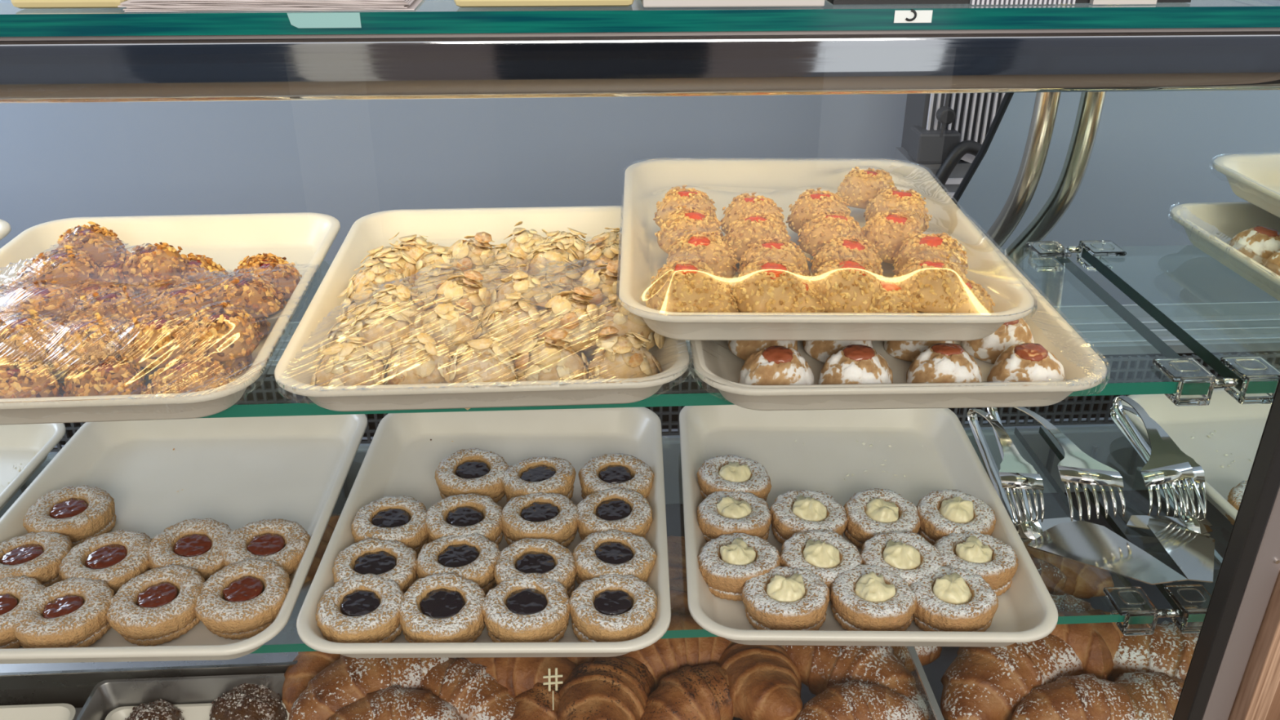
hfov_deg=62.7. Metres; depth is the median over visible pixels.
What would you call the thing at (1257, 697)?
countertop
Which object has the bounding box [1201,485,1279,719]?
post
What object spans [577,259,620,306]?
cookie
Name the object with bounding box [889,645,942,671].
croissant
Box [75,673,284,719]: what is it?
steel pan
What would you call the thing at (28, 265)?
cookie
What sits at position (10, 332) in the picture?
cookie
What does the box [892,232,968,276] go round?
cookie
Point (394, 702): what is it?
croissant
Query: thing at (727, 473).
cookie
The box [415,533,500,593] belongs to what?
cookie
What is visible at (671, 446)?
base panel
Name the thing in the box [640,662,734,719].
croissant
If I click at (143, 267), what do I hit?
cookie
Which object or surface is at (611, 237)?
cookie
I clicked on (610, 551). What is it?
cookie
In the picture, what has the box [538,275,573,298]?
cookie
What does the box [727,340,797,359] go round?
cookie
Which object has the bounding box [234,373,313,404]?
vent grille
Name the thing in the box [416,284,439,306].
cookie
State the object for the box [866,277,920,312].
cookie
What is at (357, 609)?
cookie
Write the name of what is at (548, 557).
cookie
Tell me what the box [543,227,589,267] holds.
cookie
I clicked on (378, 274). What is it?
cookie
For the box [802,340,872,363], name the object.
cookie
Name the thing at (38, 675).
glass shelf
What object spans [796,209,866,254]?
cookie
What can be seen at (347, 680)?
croissant
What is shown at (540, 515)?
cookie
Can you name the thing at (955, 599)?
cookie
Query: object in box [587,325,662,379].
cookie
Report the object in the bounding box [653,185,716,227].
cookie
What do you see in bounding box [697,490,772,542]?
cookie
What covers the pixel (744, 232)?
cookie
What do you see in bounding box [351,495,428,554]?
cookie
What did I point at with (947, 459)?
serving tray
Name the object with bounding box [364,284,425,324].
cookie
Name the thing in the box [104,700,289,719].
liner
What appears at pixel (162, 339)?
cookie
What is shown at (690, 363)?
film
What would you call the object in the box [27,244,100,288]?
cookie
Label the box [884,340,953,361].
cookie
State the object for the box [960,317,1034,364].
cookie
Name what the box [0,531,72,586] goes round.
cookie
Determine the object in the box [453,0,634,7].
tray
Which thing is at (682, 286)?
cookie
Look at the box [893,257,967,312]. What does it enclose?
cookie
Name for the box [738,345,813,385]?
cookie
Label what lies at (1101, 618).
glass shelf
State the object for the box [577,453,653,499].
cookie
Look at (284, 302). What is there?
cookie
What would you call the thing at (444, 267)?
cookie
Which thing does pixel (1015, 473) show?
tongs
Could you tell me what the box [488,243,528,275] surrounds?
cookie
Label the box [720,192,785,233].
cookie
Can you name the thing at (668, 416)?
vent grille
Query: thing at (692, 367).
film
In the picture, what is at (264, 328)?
cookie
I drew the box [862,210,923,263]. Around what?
cookie
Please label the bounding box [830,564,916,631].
cookie
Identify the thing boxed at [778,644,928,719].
croissant
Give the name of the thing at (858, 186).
cookie
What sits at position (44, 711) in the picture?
tray
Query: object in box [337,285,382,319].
cookie
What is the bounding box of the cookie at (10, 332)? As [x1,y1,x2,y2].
[0,309,59,364]
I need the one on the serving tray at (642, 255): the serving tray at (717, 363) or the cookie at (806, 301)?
the cookie at (806, 301)
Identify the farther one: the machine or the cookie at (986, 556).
the machine
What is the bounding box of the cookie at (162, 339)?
[116,310,191,368]
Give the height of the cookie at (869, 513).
0.038 m
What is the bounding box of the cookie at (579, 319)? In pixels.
[541,285,599,351]
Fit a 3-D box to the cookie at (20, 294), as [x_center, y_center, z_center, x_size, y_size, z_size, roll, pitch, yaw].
[-0.479,-0.046,0.842,0.058,0.034,0.058,-11,29,-22]
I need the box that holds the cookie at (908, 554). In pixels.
[859,531,944,584]
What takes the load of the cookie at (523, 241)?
on the serving tray at (442, 227)
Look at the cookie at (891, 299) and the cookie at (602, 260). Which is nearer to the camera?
the cookie at (891, 299)
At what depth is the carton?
0.63 m
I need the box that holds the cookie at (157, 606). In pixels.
[105,564,204,646]
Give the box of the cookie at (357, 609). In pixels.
[315,573,404,643]
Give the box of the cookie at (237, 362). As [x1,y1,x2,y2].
[219,352,252,377]
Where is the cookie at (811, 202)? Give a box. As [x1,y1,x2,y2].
[786,187,850,233]
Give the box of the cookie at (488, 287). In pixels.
[482,281,500,296]
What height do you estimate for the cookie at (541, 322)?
0.047 m
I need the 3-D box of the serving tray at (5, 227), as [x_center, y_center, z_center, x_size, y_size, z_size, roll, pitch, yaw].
[-0.748,-0.038,0.871,0.300,0.030,0.387,-2,27,-4]
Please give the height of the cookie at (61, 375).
0.035 m
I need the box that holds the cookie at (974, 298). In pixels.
[920,273,995,313]
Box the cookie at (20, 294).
[3,280,80,325]
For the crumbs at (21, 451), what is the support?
on the serving tray at (29, 438)
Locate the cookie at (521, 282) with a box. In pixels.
[490,263,554,307]
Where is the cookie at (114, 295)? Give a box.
[69,284,149,328]
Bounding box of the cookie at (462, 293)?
[428,269,491,319]
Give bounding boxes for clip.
[1026,240,1071,271]
[1102,586,1165,635]
[1151,357,1223,406]
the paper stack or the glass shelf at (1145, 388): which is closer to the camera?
the paper stack
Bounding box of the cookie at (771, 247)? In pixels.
[737,235,812,280]
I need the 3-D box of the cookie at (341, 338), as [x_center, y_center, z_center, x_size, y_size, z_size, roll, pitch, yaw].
[-0.217,-0.016,0.815,0.066,0.043,0.055,-12,29,-23]
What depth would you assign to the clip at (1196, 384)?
0.80 m
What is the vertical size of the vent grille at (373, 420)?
0.043 m
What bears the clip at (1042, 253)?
attached to the end panel at (1169, 201)
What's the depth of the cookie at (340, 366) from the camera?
0.76 m
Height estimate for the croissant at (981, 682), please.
0.072 m
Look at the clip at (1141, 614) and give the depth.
0.89 m
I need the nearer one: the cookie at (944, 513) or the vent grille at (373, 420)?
the cookie at (944, 513)
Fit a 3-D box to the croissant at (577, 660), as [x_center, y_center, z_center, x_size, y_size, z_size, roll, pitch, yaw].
[-0.046,0.304,1.049,0.135,0.051,0.074,7,28,12]
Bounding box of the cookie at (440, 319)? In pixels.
[413,297,483,359]
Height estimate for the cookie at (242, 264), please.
0.033 m
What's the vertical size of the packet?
0.030 m
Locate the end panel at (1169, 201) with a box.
[951,0,1279,719]
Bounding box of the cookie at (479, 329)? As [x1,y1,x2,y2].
[471,306,518,359]
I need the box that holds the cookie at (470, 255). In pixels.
[448,231,496,275]
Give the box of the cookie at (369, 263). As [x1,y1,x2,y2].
[346,252,414,297]
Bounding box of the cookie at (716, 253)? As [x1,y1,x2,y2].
[662,230,738,282]
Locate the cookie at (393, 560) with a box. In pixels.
[332,537,417,593]
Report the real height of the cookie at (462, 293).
0.048 m
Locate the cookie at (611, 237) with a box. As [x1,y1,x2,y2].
[582,226,622,266]
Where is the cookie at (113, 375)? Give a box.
[62,355,147,396]
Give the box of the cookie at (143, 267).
[118,241,190,289]
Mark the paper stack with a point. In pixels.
(132, 6)
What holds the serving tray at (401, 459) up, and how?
on the glass shelf at (1101, 618)
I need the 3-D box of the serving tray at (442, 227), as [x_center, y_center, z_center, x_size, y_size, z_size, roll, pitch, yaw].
[-0.123,-0.056,0.908,0.300,0.030,0.387,-1,27,-3]
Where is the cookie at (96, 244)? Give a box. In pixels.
[57,221,124,263]
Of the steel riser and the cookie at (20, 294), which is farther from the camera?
the steel riser
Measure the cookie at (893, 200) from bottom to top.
0.037 m
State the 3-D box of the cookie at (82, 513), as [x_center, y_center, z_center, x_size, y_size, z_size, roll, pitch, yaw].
[-0.531,0.146,0.981,0.075,0.030,0.077,-6,27,-11]
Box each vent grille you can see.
[49,422,85,452]
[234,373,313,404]
[360,413,388,444]
[645,405,684,435]
[654,368,719,394]
[948,408,965,425]
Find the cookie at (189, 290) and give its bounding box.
[146,283,215,320]
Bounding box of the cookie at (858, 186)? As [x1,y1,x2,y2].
[835,166,897,208]
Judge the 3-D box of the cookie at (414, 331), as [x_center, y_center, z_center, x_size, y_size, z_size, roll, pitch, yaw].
[-0.166,-0.019,0.823,0.059,0.043,0.058,-14,30,-26]
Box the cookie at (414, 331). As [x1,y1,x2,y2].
[407,310,427,344]
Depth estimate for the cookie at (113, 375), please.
0.75 m
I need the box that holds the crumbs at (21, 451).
[0,450,36,486]
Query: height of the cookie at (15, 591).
0.030 m
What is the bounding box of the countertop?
[1227,570,1279,719]
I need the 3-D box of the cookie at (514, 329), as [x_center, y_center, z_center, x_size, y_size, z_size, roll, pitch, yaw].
[-0.101,-0.030,0.818,0.059,0.044,0.060,-3,27,-6]
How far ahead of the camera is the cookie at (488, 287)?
0.86 m
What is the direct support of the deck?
on the floor
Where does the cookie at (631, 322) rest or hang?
on the cookie at (624, 357)
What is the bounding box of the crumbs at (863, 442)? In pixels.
[795,439,923,479]
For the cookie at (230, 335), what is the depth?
0.79 m
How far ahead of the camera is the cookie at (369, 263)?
0.91 m
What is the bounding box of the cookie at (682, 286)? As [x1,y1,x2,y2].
[644,257,721,312]
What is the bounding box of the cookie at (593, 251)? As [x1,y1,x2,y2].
[579,236,621,274]
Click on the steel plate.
(77, 709)
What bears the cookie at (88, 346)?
on the cookie at (148, 371)
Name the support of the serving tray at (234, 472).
on the glass shelf at (1101, 618)
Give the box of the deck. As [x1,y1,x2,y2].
[665,503,959,719]
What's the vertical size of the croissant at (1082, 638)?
0.079 m
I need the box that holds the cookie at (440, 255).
[413,243,453,285]
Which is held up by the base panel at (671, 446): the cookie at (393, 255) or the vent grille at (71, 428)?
the vent grille at (71, 428)
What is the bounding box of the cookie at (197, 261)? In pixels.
[182,252,228,291]
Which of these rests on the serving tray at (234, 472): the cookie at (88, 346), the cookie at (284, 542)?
the cookie at (284, 542)
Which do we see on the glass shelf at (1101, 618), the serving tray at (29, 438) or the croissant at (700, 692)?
the serving tray at (29, 438)
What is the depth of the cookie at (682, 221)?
0.86 m
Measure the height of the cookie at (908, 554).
0.040 m
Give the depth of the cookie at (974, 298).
0.76 m
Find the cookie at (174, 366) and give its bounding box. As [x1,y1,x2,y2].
[146,349,235,394]
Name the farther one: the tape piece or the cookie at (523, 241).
the cookie at (523, 241)
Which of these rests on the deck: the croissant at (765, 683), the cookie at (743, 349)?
the croissant at (765, 683)
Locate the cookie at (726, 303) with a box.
[705,276,742,312]
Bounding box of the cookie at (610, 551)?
[572,529,657,584]
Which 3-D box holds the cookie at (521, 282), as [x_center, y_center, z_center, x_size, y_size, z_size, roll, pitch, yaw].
[-0.096,-0.051,0.851,0.059,0.048,0.055,16,31,28]
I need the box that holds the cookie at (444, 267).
[409,262,468,297]
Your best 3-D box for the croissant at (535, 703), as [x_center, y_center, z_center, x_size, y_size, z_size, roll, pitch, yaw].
[-0.090,0.331,0.995,0.065,0.047,0.121,18,32,31]
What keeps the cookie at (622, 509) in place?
on the serving tray at (401, 459)
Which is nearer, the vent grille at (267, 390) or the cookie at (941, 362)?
the cookie at (941, 362)
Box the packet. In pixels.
[10,0,127,8]
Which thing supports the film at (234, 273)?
on the serving tray at (305, 238)
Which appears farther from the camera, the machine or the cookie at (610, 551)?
the machine
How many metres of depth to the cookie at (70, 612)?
0.84 m
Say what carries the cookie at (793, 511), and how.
on the serving tray at (947, 459)
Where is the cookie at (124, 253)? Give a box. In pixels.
[97,245,131,266]
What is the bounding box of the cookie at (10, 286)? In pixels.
[0,278,31,304]
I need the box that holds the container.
[826,0,1191,4]
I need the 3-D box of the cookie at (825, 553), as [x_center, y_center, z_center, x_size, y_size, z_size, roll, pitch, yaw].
[0.158,0.176,0.916,0.072,0.040,0.070,9,28,17]
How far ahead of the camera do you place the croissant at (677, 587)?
1.11 m
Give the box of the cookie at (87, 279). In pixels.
[70,277,122,297]
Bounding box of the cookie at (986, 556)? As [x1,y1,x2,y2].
[933,530,1018,596]
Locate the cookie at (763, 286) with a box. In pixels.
[731,257,805,312]
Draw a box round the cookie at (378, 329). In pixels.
[346,299,413,360]
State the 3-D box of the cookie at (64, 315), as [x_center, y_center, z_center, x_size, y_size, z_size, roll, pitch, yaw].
[-0.457,-0.030,0.848,0.056,0.032,0.058,-18,32,-32]
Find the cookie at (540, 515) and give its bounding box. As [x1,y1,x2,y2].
[501,492,577,547]
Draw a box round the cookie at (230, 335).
[186,302,263,361]
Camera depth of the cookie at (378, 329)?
0.80 m
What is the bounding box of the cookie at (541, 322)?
[534,301,586,357]
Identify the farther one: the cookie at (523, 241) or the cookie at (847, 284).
the cookie at (523, 241)
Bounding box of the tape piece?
[287,12,361,28]
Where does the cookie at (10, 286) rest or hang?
on the serving tray at (305, 238)
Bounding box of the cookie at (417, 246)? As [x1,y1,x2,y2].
[388,231,436,265]
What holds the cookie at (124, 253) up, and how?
on the serving tray at (305, 238)
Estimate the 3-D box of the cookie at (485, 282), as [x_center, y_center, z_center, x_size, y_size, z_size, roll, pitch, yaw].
[-0.125,-0.062,0.906,0.055,0.042,0.065,0,27,-1]
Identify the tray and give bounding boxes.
[0,212,340,425]
[0,219,11,239]
[0,413,367,663]
[0,422,66,511]
[0,703,75,719]
[274,205,688,411]
[296,407,671,657]
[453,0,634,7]
[618,159,1034,341]
[679,404,1057,646]
[689,217,1106,410]
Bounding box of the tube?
[985,92,1061,248]
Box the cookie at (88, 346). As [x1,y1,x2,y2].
[44,312,124,372]
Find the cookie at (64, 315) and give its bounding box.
[56,314,71,328]
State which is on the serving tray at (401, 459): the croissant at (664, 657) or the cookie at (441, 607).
the cookie at (441, 607)
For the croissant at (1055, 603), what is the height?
0.051 m
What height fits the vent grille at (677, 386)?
0.036 m
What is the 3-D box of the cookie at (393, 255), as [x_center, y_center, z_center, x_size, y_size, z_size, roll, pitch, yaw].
[-0.226,-0.083,0.949,0.055,0.046,0.063,7,28,14]
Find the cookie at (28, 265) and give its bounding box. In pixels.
[12,262,32,284]
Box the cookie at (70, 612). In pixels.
[12,577,114,648]
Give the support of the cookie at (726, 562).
on the serving tray at (947, 459)
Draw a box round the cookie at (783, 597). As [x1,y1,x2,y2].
[742,565,829,630]
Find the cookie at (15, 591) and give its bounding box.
[0,574,45,648]
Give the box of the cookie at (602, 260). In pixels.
[591,256,620,269]
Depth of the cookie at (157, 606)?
0.85 m
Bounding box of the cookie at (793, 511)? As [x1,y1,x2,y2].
[769,489,848,544]
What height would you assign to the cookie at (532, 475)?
0.035 m
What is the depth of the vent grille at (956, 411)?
1.37 m
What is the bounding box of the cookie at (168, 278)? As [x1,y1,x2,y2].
[139,274,198,303]
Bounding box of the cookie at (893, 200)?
[863,185,932,231]
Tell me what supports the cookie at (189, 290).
on the serving tray at (305, 238)
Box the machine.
[893,93,1004,199]
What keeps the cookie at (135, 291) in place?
on the serving tray at (305, 238)
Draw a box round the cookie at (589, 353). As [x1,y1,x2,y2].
[584,302,615,360]
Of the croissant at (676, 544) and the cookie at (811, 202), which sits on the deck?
the croissant at (676, 544)
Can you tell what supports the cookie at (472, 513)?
on the serving tray at (401, 459)
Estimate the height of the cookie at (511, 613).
0.030 m
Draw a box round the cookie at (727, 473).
[697,454,771,501]
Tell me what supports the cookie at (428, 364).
on the serving tray at (442, 227)
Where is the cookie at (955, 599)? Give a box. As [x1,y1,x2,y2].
[909,564,998,631]
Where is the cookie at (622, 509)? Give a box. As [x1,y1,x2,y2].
[576,487,653,540]
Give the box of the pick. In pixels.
[542,667,563,710]
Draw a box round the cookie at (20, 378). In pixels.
[0,355,65,398]
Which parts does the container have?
pale panel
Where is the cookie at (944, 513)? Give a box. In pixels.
[915,488,996,545]
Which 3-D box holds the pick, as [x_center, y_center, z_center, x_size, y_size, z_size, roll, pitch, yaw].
[-0.080,0.300,0.964,0.017,0.040,0.013,-24,36,-39]
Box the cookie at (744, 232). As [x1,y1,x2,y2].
[723,209,792,262]
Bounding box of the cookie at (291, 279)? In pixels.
[239,257,302,300]
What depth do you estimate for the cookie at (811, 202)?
0.91 m
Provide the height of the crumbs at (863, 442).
0.004 m
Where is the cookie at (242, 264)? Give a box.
[233,252,288,275]
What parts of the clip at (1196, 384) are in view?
plate, plate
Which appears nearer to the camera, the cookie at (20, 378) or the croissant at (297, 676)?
the cookie at (20, 378)
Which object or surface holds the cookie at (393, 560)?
on the serving tray at (401, 459)
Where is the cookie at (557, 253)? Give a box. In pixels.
[524,241,582,277]
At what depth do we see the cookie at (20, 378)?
0.75 m
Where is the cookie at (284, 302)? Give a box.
[236,275,286,315]
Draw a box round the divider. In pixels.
[906,646,944,719]
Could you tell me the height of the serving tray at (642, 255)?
0.030 m
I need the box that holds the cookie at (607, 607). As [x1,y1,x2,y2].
[568,573,657,642]
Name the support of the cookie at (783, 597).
on the serving tray at (947, 459)
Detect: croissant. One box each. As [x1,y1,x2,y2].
[282,651,340,713]
[288,654,451,719]
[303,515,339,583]
[328,684,462,719]
[421,657,516,719]
[460,657,577,698]
[511,682,563,719]
[557,655,654,719]
[565,657,655,688]
[622,611,735,689]
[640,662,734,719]
[666,535,686,579]
[669,576,690,615]
[717,642,803,719]
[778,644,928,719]
[795,679,925,719]
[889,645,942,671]
[940,633,1084,719]
[1011,674,1137,719]
[1050,610,1106,679]
[1051,596,1062,610]
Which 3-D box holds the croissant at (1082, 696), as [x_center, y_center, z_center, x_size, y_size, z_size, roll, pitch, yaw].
[0.416,0.325,0.973,0.150,0.058,0.080,1,27,2]
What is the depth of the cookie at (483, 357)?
0.76 m
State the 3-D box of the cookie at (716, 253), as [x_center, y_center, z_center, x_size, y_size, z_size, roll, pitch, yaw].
[0.048,-0.082,0.822,0.058,0.037,0.058,21,34,35]
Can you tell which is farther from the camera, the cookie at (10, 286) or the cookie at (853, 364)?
the cookie at (10, 286)
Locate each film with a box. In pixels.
[0,226,320,412]
[276,238,693,404]
[615,165,1037,324]
[686,216,1110,394]
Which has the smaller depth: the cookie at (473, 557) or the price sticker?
the price sticker
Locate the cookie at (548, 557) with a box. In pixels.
[493,537,577,597]
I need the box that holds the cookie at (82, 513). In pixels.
[22,484,116,546]
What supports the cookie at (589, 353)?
on the serving tray at (442, 227)
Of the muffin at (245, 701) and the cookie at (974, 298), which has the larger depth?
the muffin at (245, 701)
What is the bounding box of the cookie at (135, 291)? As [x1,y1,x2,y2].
[127,288,140,296]
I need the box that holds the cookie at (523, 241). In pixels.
[500,221,548,263]
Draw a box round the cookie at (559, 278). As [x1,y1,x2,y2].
[533,258,583,290]
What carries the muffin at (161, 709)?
on the liner
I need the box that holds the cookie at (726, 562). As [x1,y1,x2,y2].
[697,533,781,600]
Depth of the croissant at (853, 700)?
0.95 m
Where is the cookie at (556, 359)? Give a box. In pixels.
[514,328,588,381]
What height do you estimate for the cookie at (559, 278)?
0.044 m
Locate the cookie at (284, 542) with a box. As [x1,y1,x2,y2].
[219,518,310,579]
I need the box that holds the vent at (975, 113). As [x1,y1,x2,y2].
[901,93,1004,161]
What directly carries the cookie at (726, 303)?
on the serving tray at (642, 255)
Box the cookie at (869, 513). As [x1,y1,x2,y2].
[844,488,920,549]
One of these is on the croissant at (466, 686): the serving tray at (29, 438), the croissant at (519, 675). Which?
the croissant at (519, 675)
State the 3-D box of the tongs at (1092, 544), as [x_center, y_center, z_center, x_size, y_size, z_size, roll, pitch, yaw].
[0.386,0.121,0.977,0.079,0.080,0.287,-10,29,-19]
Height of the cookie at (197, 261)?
0.034 m
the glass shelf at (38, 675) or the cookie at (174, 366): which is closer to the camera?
the cookie at (174, 366)
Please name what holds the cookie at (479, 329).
on the serving tray at (442, 227)
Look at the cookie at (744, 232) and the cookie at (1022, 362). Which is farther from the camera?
the cookie at (744, 232)
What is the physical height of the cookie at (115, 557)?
0.031 m
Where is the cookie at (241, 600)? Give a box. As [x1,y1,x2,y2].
[194,558,290,639]
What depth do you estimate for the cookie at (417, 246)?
0.96 m
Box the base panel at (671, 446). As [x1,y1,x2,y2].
[0,437,683,518]
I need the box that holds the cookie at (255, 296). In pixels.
[208,271,283,319]
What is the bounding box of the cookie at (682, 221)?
[654,205,724,253]
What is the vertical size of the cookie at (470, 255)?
0.047 m
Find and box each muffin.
[124,698,183,719]
[208,683,288,719]
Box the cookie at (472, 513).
[424,493,503,544]
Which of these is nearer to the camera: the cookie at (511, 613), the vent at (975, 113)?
the cookie at (511, 613)
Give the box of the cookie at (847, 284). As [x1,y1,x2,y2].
[810,257,880,312]
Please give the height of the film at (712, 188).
0.035 m
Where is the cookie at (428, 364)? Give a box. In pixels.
[380,332,457,384]
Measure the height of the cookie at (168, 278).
0.036 m
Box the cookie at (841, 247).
[810,234,883,278]
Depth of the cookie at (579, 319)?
0.80 m
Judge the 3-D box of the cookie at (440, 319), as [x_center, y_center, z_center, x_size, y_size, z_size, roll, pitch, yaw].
[-0.148,-0.024,0.812,0.057,0.046,0.059,-21,34,-36]
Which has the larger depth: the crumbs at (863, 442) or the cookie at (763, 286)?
the crumbs at (863, 442)
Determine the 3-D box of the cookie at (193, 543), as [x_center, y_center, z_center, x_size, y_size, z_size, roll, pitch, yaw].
[-0.395,0.172,0.931,0.077,0.034,0.075,21,34,35]
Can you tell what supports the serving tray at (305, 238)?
on the glass shelf at (1145, 388)
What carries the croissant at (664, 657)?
on the croissant at (677, 587)
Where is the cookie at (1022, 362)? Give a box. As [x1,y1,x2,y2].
[986,342,1065,382]
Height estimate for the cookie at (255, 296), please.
0.034 m
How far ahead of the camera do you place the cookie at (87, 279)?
0.89 m
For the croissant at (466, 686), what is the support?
on the deck
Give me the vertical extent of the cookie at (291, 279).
0.033 m
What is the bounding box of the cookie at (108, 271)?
[97,257,128,289]
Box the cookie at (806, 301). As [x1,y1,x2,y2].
[789,278,826,312]
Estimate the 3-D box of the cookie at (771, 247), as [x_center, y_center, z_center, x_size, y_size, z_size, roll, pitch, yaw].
[0.104,-0.075,0.809,0.057,0.036,0.057,14,30,26]
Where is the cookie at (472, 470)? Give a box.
[434,448,508,502]
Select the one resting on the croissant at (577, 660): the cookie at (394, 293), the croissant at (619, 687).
the croissant at (619, 687)
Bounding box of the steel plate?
[73,707,82,719]
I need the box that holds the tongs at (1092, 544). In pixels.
[986,407,1187,584]
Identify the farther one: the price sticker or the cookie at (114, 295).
the cookie at (114, 295)
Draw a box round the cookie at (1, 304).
[0,302,7,320]
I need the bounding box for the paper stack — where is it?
[117,0,422,12]
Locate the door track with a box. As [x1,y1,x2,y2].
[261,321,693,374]
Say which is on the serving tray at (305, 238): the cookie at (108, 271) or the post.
the cookie at (108, 271)
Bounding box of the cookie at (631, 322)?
[596,294,665,351]
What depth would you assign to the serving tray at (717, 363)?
0.76 m
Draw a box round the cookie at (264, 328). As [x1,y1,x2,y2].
[255,316,271,341]
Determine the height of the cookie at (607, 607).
0.031 m
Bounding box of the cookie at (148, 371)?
[118,329,159,376]
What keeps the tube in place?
attached to the end panel at (1169, 201)
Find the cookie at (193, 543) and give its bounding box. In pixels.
[147,518,231,581]
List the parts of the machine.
rod, knob, sill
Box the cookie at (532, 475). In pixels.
[501,456,576,502]
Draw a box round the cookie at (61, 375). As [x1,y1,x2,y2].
[40,359,70,382]
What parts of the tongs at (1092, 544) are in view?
arm, arm, fork plate, blade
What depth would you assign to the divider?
0.96 m
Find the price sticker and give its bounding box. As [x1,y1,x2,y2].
[893,8,933,22]
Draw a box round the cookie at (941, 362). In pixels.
[906,342,982,383]
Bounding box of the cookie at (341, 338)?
[317,312,388,363]
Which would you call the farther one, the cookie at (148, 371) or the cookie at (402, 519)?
the cookie at (402, 519)
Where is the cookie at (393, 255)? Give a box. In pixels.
[360,242,417,286]
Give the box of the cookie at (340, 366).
[310,336,387,386]
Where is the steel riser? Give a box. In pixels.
[0,686,94,707]
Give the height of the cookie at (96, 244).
0.033 m
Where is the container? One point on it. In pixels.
(833, 2)
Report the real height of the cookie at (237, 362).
0.032 m
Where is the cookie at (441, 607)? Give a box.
[399,572,485,642]
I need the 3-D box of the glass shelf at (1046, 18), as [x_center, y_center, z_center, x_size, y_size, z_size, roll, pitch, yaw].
[-0.222,-0.292,0.804,1.750,0.012,0.420,-1,27,-3]
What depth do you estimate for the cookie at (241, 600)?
0.86 m
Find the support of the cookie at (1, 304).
on the serving tray at (305, 238)
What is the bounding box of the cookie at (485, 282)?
[471,262,515,288]
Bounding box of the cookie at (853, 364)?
[817,344,893,384]
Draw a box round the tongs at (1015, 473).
[967,408,1075,541]
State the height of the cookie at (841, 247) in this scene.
0.037 m
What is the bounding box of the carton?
[640,0,824,7]
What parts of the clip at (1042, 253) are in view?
plate, plate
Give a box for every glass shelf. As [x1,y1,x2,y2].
[0,6,1279,36]
[0,512,341,689]
[200,257,1181,417]
[249,426,1132,653]
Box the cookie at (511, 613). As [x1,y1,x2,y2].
[481,573,570,642]
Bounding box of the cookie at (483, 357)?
[448,332,518,409]
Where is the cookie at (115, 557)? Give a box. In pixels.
[57,528,152,595]
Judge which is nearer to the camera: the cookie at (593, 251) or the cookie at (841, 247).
the cookie at (841, 247)
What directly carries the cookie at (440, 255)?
on the serving tray at (442, 227)
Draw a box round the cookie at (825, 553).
[779,529,862,600]
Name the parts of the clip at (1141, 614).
plate, plate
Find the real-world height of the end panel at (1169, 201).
0.789 m
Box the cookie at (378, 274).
[346,263,413,300]
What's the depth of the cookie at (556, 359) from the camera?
0.77 m
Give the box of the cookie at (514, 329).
[474,291,542,356]
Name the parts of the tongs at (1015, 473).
arm, arm, fork plate, blade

